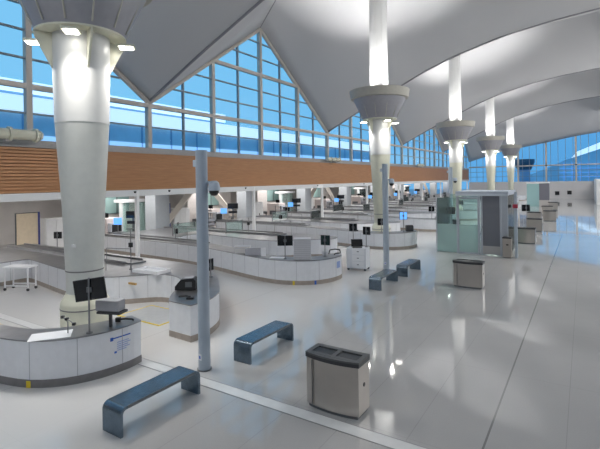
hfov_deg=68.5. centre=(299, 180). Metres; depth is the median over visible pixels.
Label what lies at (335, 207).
glass barrier
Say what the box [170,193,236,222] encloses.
strut
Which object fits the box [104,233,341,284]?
check-in counter
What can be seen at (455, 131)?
column
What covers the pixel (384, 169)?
pole
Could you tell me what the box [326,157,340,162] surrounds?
air nozzle
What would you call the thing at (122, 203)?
scanner
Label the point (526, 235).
recycling bin
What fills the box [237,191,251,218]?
column
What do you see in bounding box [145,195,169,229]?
column
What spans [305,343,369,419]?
recycling bin
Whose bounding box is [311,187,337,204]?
strut
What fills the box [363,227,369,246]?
monitor stand
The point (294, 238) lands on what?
tray
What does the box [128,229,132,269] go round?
post
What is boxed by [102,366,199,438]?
bench
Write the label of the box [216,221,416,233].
countertop
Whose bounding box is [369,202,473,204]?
countertop
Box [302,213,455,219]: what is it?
countertop
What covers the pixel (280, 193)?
scanner
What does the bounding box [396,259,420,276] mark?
bench
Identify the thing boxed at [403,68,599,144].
trim
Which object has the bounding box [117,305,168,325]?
floor mat
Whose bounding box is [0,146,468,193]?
wall
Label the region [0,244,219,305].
countertop
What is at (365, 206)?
glass barrier
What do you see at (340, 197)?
tower
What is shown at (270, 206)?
scanner
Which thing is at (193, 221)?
glass barrier
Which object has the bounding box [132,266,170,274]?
tray
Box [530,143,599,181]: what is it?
office block
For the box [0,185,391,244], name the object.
wall
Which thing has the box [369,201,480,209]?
countertop
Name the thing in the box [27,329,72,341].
paper sheet
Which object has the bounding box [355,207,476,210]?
countertop
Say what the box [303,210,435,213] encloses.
countertop
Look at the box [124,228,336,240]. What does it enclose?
countertop
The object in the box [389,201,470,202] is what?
countertop
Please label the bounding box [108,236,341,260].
countertop
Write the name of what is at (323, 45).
ceiling
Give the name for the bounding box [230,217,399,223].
countertop
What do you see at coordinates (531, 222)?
recycling bin
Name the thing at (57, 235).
monitor stand
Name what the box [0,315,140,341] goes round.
countertop
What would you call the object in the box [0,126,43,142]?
air nozzle
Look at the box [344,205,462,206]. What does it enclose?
countertop
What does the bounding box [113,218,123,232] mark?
trolley
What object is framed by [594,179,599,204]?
wall
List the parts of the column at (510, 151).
lamp shade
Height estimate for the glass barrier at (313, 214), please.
0.670 m
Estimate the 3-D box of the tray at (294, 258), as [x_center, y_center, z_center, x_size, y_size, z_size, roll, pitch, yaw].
[0.117,2.880,16.383,0.644,0.068,0.524,-1,0,1]
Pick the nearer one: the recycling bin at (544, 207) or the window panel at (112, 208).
the window panel at (112, 208)
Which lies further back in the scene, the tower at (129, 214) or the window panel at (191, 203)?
the window panel at (191, 203)
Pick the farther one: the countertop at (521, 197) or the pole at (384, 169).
the countertop at (521, 197)
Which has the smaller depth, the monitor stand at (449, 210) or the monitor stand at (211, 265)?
the monitor stand at (211, 265)
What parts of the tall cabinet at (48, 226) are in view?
door, door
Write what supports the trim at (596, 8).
attached to the ceiling
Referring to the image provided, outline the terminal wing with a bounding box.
[0,77,368,161]
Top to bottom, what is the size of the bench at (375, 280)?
0.437 m
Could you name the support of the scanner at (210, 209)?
on the floor
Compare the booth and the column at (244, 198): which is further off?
the column at (244, 198)
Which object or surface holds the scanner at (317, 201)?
on the floor
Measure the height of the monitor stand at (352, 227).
0.960 m
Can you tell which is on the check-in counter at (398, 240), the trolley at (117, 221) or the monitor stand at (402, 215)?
the monitor stand at (402, 215)
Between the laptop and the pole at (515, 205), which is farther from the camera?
the pole at (515, 205)
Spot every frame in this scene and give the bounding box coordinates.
[22,9,463,167]
[469,136,599,181]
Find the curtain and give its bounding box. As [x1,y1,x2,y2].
[112,225,121,231]
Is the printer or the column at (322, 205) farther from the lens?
the column at (322, 205)
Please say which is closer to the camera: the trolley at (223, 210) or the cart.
the cart
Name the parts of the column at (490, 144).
lamp shade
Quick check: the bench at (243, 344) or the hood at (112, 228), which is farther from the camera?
the hood at (112, 228)
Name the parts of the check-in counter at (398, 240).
guide rail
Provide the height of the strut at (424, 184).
3.444 m
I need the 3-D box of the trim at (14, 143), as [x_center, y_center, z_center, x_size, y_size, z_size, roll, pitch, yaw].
[5.814,-1.700,43.075,0.460,0.300,96.700,-1,0,33]
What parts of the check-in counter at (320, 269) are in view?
guide rail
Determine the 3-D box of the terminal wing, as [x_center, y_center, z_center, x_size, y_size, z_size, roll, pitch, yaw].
[-29.652,-1.691,84.618,22.400,23.900,190.000,-1,0,33]
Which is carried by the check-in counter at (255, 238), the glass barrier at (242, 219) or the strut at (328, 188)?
the glass barrier at (242, 219)
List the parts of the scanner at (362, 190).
curved glass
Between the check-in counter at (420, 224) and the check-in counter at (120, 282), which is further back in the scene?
the check-in counter at (420, 224)
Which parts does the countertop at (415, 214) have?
guide rail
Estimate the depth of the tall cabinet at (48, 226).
24.92 m
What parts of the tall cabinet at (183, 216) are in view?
door, door, door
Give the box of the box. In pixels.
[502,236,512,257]
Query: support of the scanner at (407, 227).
on the check-in counter at (398, 240)
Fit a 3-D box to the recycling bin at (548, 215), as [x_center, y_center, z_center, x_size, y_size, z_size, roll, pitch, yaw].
[21.373,3.011,37.612,0.989,0.917,0.494,-1,0,33]
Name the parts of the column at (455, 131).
lamp shade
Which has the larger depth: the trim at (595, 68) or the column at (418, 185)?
the column at (418, 185)
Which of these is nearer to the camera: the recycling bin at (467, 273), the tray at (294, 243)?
the recycling bin at (467, 273)
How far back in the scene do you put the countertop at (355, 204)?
47.47 m
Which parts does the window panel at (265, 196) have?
pane, pane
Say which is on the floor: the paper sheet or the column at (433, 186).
the column at (433, 186)
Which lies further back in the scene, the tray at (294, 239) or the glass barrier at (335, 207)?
the glass barrier at (335, 207)
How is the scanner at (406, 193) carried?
on the floor
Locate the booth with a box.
[436,190,515,255]
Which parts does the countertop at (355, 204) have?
guide rail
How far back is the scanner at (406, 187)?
75.60 m
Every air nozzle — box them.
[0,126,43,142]
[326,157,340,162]
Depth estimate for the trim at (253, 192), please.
29.02 m
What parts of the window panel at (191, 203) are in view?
pane, pane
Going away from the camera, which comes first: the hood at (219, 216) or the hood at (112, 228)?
the hood at (112, 228)
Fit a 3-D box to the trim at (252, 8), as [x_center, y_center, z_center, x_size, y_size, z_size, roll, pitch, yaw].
[8.259,-7.350,11.854,37.860,6.468,0.121,-1,0,33]
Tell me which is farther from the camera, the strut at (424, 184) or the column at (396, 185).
the strut at (424, 184)
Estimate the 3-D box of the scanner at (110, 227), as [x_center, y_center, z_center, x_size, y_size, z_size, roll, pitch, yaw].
[-12.218,3.015,27.917,3.200,1.950,1.012,-1,0,33]
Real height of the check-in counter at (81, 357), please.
0.885 m
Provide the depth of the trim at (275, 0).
29.37 m
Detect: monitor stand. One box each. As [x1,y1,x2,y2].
[54,231,61,246]
[73,276,106,333]
[209,258,213,276]
[277,235,292,258]
[321,235,329,256]
[349,223,356,238]
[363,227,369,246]
[377,218,382,231]
[399,212,406,231]
[428,206,433,218]
[446,207,454,223]
[522,205,529,226]
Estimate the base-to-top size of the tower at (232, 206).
2.080 m
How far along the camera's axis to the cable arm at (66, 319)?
8.59 m
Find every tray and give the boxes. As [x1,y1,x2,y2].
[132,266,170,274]
[234,245,250,247]
[293,237,310,240]
[294,239,310,240]
[294,241,310,242]
[294,243,310,244]
[294,245,310,246]
[294,250,310,251]
[294,258,310,259]
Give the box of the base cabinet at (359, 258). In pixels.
[346,246,369,270]
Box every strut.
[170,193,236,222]
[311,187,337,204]
[423,183,428,193]
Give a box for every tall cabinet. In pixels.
[40,217,63,246]
[171,208,189,225]
[255,202,262,215]
[311,198,313,209]
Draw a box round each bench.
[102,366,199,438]
[234,320,293,364]
[369,269,397,290]
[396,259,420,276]
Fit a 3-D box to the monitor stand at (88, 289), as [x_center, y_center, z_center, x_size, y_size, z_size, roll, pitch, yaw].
[-4.106,2.434,8.611,0.671,1.090,0.130,-1,0,1]
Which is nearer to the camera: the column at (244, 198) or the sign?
the sign
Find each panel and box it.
[15,212,39,244]
[105,196,145,231]
[187,192,230,226]
[257,189,286,215]
[311,188,327,208]
[351,186,358,195]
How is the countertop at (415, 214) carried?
on the floor
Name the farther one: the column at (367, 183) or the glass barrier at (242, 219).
the column at (367, 183)
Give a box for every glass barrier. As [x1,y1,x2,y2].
[172,221,195,235]
[225,219,242,233]
[310,210,320,219]
[333,204,342,211]
[363,203,369,210]
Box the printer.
[95,298,127,326]
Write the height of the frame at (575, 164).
8.107 m
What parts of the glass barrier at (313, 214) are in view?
pane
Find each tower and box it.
[126,211,134,231]
[227,203,237,218]
[292,198,300,210]
[337,195,343,204]
[516,159,534,181]
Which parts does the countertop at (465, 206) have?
guide rail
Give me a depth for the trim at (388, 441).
7.30 m
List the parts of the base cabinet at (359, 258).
drawer, drawer, drawer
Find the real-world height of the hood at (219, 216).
0.570 m
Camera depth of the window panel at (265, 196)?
45.12 m
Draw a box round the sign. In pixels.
[261,248,265,255]
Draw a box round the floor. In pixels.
[0,198,599,448]
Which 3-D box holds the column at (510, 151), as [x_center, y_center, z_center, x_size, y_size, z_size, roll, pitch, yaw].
[34.421,-9.535,72.020,3.480,25.600,3.480,-1,0,33]
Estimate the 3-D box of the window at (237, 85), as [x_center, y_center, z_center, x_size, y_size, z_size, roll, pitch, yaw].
[5.186,-5.629,41.932,0.148,7.575,99.236,-1,0,33]
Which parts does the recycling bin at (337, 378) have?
lid, lid frame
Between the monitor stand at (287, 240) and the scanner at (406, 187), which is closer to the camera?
the monitor stand at (287, 240)
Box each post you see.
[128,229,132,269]
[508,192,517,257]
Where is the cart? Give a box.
[2,264,37,290]
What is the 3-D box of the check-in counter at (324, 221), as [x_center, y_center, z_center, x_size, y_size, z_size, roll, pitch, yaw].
[0.874,3.297,31.942,12.339,0.980,4.294,-1,0,33]
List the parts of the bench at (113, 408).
edge trim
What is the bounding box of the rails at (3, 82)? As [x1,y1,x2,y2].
[0,0,467,157]
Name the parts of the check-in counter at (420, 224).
guide rail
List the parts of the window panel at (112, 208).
pane, pane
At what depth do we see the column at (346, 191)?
51.28 m
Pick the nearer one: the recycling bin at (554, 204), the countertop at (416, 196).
the recycling bin at (554, 204)
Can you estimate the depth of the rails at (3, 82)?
26.58 m
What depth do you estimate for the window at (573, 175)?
76.81 m
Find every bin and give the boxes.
[245,248,260,254]
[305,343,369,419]
[453,258,484,288]
[518,227,535,243]
[527,211,540,217]
[527,218,542,231]
[541,205,552,214]
[543,210,556,220]
[548,202,557,209]
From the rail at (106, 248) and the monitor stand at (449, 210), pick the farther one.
the monitor stand at (449, 210)
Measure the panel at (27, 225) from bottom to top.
2.290 m
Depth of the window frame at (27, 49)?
25.91 m
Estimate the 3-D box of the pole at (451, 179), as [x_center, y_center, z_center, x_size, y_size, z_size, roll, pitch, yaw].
[9.139,1.438,26.304,0.580,4.440,0.297,-1,0,7]
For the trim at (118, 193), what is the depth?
23.23 m
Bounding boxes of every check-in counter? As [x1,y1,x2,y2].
[0,243,219,341]
[0,315,141,387]
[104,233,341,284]
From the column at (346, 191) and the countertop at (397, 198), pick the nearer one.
the column at (346, 191)
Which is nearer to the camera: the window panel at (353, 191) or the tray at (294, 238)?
the tray at (294, 238)
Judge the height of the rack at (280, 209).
1.550 m
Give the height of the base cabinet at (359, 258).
0.950 m
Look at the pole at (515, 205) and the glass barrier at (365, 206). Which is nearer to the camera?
the pole at (515, 205)
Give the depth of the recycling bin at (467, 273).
15.15 m
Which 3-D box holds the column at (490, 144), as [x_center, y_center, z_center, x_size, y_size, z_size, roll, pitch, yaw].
[24.491,-9.381,56.649,3.480,25.600,3.480,-1,0,33]
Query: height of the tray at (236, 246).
0.068 m
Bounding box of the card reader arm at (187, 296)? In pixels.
[178,295,193,298]
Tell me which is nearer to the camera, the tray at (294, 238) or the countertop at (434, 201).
the tray at (294, 238)
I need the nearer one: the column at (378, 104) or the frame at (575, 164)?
the column at (378, 104)
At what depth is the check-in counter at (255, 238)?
23.35 m
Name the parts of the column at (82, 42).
lamp shade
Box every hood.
[108,223,122,232]
[213,212,222,219]
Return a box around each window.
[0,22,466,167]
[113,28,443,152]
[469,132,599,181]
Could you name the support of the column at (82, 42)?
on the floor
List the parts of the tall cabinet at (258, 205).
door, door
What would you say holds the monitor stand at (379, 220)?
on the check-in counter at (398, 240)
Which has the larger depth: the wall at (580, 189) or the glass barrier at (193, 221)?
the wall at (580, 189)
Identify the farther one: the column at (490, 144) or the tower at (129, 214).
the column at (490, 144)
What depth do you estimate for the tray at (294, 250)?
16.13 m
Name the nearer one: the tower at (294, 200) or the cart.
the cart
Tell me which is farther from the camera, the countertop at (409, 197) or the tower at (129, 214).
the countertop at (409, 197)
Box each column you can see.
[18,0,151,326]
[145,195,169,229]
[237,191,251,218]
[297,188,310,210]
[321,185,323,216]
[339,186,350,205]
[349,0,409,231]
[366,183,367,203]
[395,184,403,198]
[398,182,399,199]
[414,183,421,195]
[430,183,436,194]
[436,55,474,209]
[443,182,448,192]
[476,97,504,189]
[500,118,521,189]
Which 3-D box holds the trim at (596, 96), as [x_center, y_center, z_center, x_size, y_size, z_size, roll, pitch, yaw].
[38.047,-7.812,57.968,37.860,6.468,0.121,-1,0,33]
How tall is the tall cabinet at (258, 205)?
1.850 m
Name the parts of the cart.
leg, leg, rail, rail, leg, leg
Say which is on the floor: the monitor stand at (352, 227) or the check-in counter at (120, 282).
the check-in counter at (120, 282)
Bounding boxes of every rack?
[208,212,216,227]
[275,205,285,215]
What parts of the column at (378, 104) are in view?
lamp shade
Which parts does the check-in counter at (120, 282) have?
guide rail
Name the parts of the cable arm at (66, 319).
knob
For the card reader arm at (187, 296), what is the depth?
10.98 m
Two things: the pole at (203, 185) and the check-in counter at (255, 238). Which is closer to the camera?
the pole at (203, 185)
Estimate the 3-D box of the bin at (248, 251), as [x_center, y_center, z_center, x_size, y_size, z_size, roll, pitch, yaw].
[-1.835,2.834,17.548,0.600,0.220,0.400,-1,0,1]
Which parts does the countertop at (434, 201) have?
guide rail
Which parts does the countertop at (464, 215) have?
guide rail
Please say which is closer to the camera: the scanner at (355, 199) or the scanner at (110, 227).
the scanner at (110, 227)
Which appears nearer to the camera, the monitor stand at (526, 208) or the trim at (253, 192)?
the monitor stand at (526, 208)
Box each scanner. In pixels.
[105,213,124,233]
[114,199,144,231]
[115,317,133,321]
[175,276,196,289]
[192,205,222,226]
[263,200,286,215]
[275,191,294,210]
[314,196,332,208]
[351,193,364,204]
[354,187,365,200]
[404,185,410,191]
[404,190,410,196]
[405,225,413,230]
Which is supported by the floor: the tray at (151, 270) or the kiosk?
the kiosk
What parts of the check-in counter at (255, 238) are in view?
guide rail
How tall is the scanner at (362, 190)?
2.680 m
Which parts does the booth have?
post, frosted panel, post, post, sliding door, door frame, post, post, grey panel, panel, post, panel, post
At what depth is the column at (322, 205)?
36.61 m
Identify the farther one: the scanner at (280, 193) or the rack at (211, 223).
the scanner at (280, 193)
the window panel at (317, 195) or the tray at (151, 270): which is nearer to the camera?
the tray at (151, 270)
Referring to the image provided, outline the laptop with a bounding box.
[351,239,362,247]
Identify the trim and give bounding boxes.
[0,138,468,169]
[0,180,468,201]
[0,313,425,448]
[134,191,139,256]
[149,0,263,101]
[252,187,255,229]
[260,0,275,27]
[328,8,599,131]
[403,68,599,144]
[444,96,599,151]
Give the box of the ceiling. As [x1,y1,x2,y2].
[115,0,599,161]
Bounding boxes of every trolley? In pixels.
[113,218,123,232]
[221,208,227,219]
[288,202,292,211]
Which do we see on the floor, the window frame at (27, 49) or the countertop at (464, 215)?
the countertop at (464, 215)
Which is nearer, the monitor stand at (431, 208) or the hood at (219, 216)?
the monitor stand at (431, 208)
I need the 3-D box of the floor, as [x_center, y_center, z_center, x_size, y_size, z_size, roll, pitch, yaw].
[18.599,3.662,34.870,55.300,0.300,96.700,-1,0,33]
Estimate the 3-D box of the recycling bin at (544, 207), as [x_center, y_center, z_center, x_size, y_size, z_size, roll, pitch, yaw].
[24.558,2.961,43.650,0.989,0.917,0.494,-1,0,33]
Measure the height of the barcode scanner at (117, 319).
0.090 m
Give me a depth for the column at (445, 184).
89.18 m
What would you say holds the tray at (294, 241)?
on the tray
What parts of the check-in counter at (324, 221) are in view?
guide rail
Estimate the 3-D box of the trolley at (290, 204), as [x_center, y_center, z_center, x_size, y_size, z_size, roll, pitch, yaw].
[-0.816,2.938,41.511,0.500,1.750,0.400,-1,0,1]
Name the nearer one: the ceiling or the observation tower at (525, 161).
the ceiling
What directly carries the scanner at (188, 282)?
on the check-in counter at (120, 282)
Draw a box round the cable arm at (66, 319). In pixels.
[60,315,75,332]
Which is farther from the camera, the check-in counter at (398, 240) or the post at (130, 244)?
the check-in counter at (398, 240)
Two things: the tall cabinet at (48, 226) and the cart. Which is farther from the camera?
the tall cabinet at (48, 226)
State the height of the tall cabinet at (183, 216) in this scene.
1.850 m
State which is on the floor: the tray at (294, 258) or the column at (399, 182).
the column at (399, 182)
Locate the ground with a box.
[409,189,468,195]
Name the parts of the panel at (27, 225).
frame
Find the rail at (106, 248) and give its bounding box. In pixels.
[106,248,131,271]
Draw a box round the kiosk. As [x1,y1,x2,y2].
[527,182,549,205]
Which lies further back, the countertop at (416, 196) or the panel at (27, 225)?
the countertop at (416, 196)
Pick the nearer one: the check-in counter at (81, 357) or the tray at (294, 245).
the check-in counter at (81, 357)
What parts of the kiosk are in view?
teal panel, grey panel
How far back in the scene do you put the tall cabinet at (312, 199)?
48.73 m
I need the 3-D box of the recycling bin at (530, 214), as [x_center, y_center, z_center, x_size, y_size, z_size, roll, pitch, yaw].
[19.339,3.042,36.307,0.989,0.917,0.494,-1,0,33]
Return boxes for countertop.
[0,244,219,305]
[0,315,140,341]
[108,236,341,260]
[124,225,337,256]
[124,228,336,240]
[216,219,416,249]
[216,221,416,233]
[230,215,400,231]
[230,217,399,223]
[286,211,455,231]
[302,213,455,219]
[303,208,435,217]
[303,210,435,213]
[343,206,480,220]
[344,203,462,208]
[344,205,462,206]
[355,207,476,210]
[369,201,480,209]
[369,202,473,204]
[389,200,476,204]
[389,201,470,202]
[395,198,476,201]
[409,197,476,199]
[416,196,518,203]
[433,194,525,200]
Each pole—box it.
[193,150,219,371]
[380,164,393,269]
[447,167,456,219]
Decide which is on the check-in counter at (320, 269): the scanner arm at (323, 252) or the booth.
the scanner arm at (323, 252)
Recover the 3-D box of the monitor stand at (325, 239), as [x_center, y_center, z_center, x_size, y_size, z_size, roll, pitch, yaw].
[0.976,2.495,16.783,0.380,0.810,0.130,-1,0,30]
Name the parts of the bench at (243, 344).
edge trim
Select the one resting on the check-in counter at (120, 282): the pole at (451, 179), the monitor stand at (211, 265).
the monitor stand at (211, 265)
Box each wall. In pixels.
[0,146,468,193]
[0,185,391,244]
[469,181,593,198]
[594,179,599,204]
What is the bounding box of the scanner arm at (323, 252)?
[322,249,340,254]
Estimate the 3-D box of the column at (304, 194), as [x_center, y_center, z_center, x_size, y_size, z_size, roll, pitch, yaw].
[0.470,2.093,44.166,1.000,3.400,1.150,-1,0,33]
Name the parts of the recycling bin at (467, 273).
lid, lid frame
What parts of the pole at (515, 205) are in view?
post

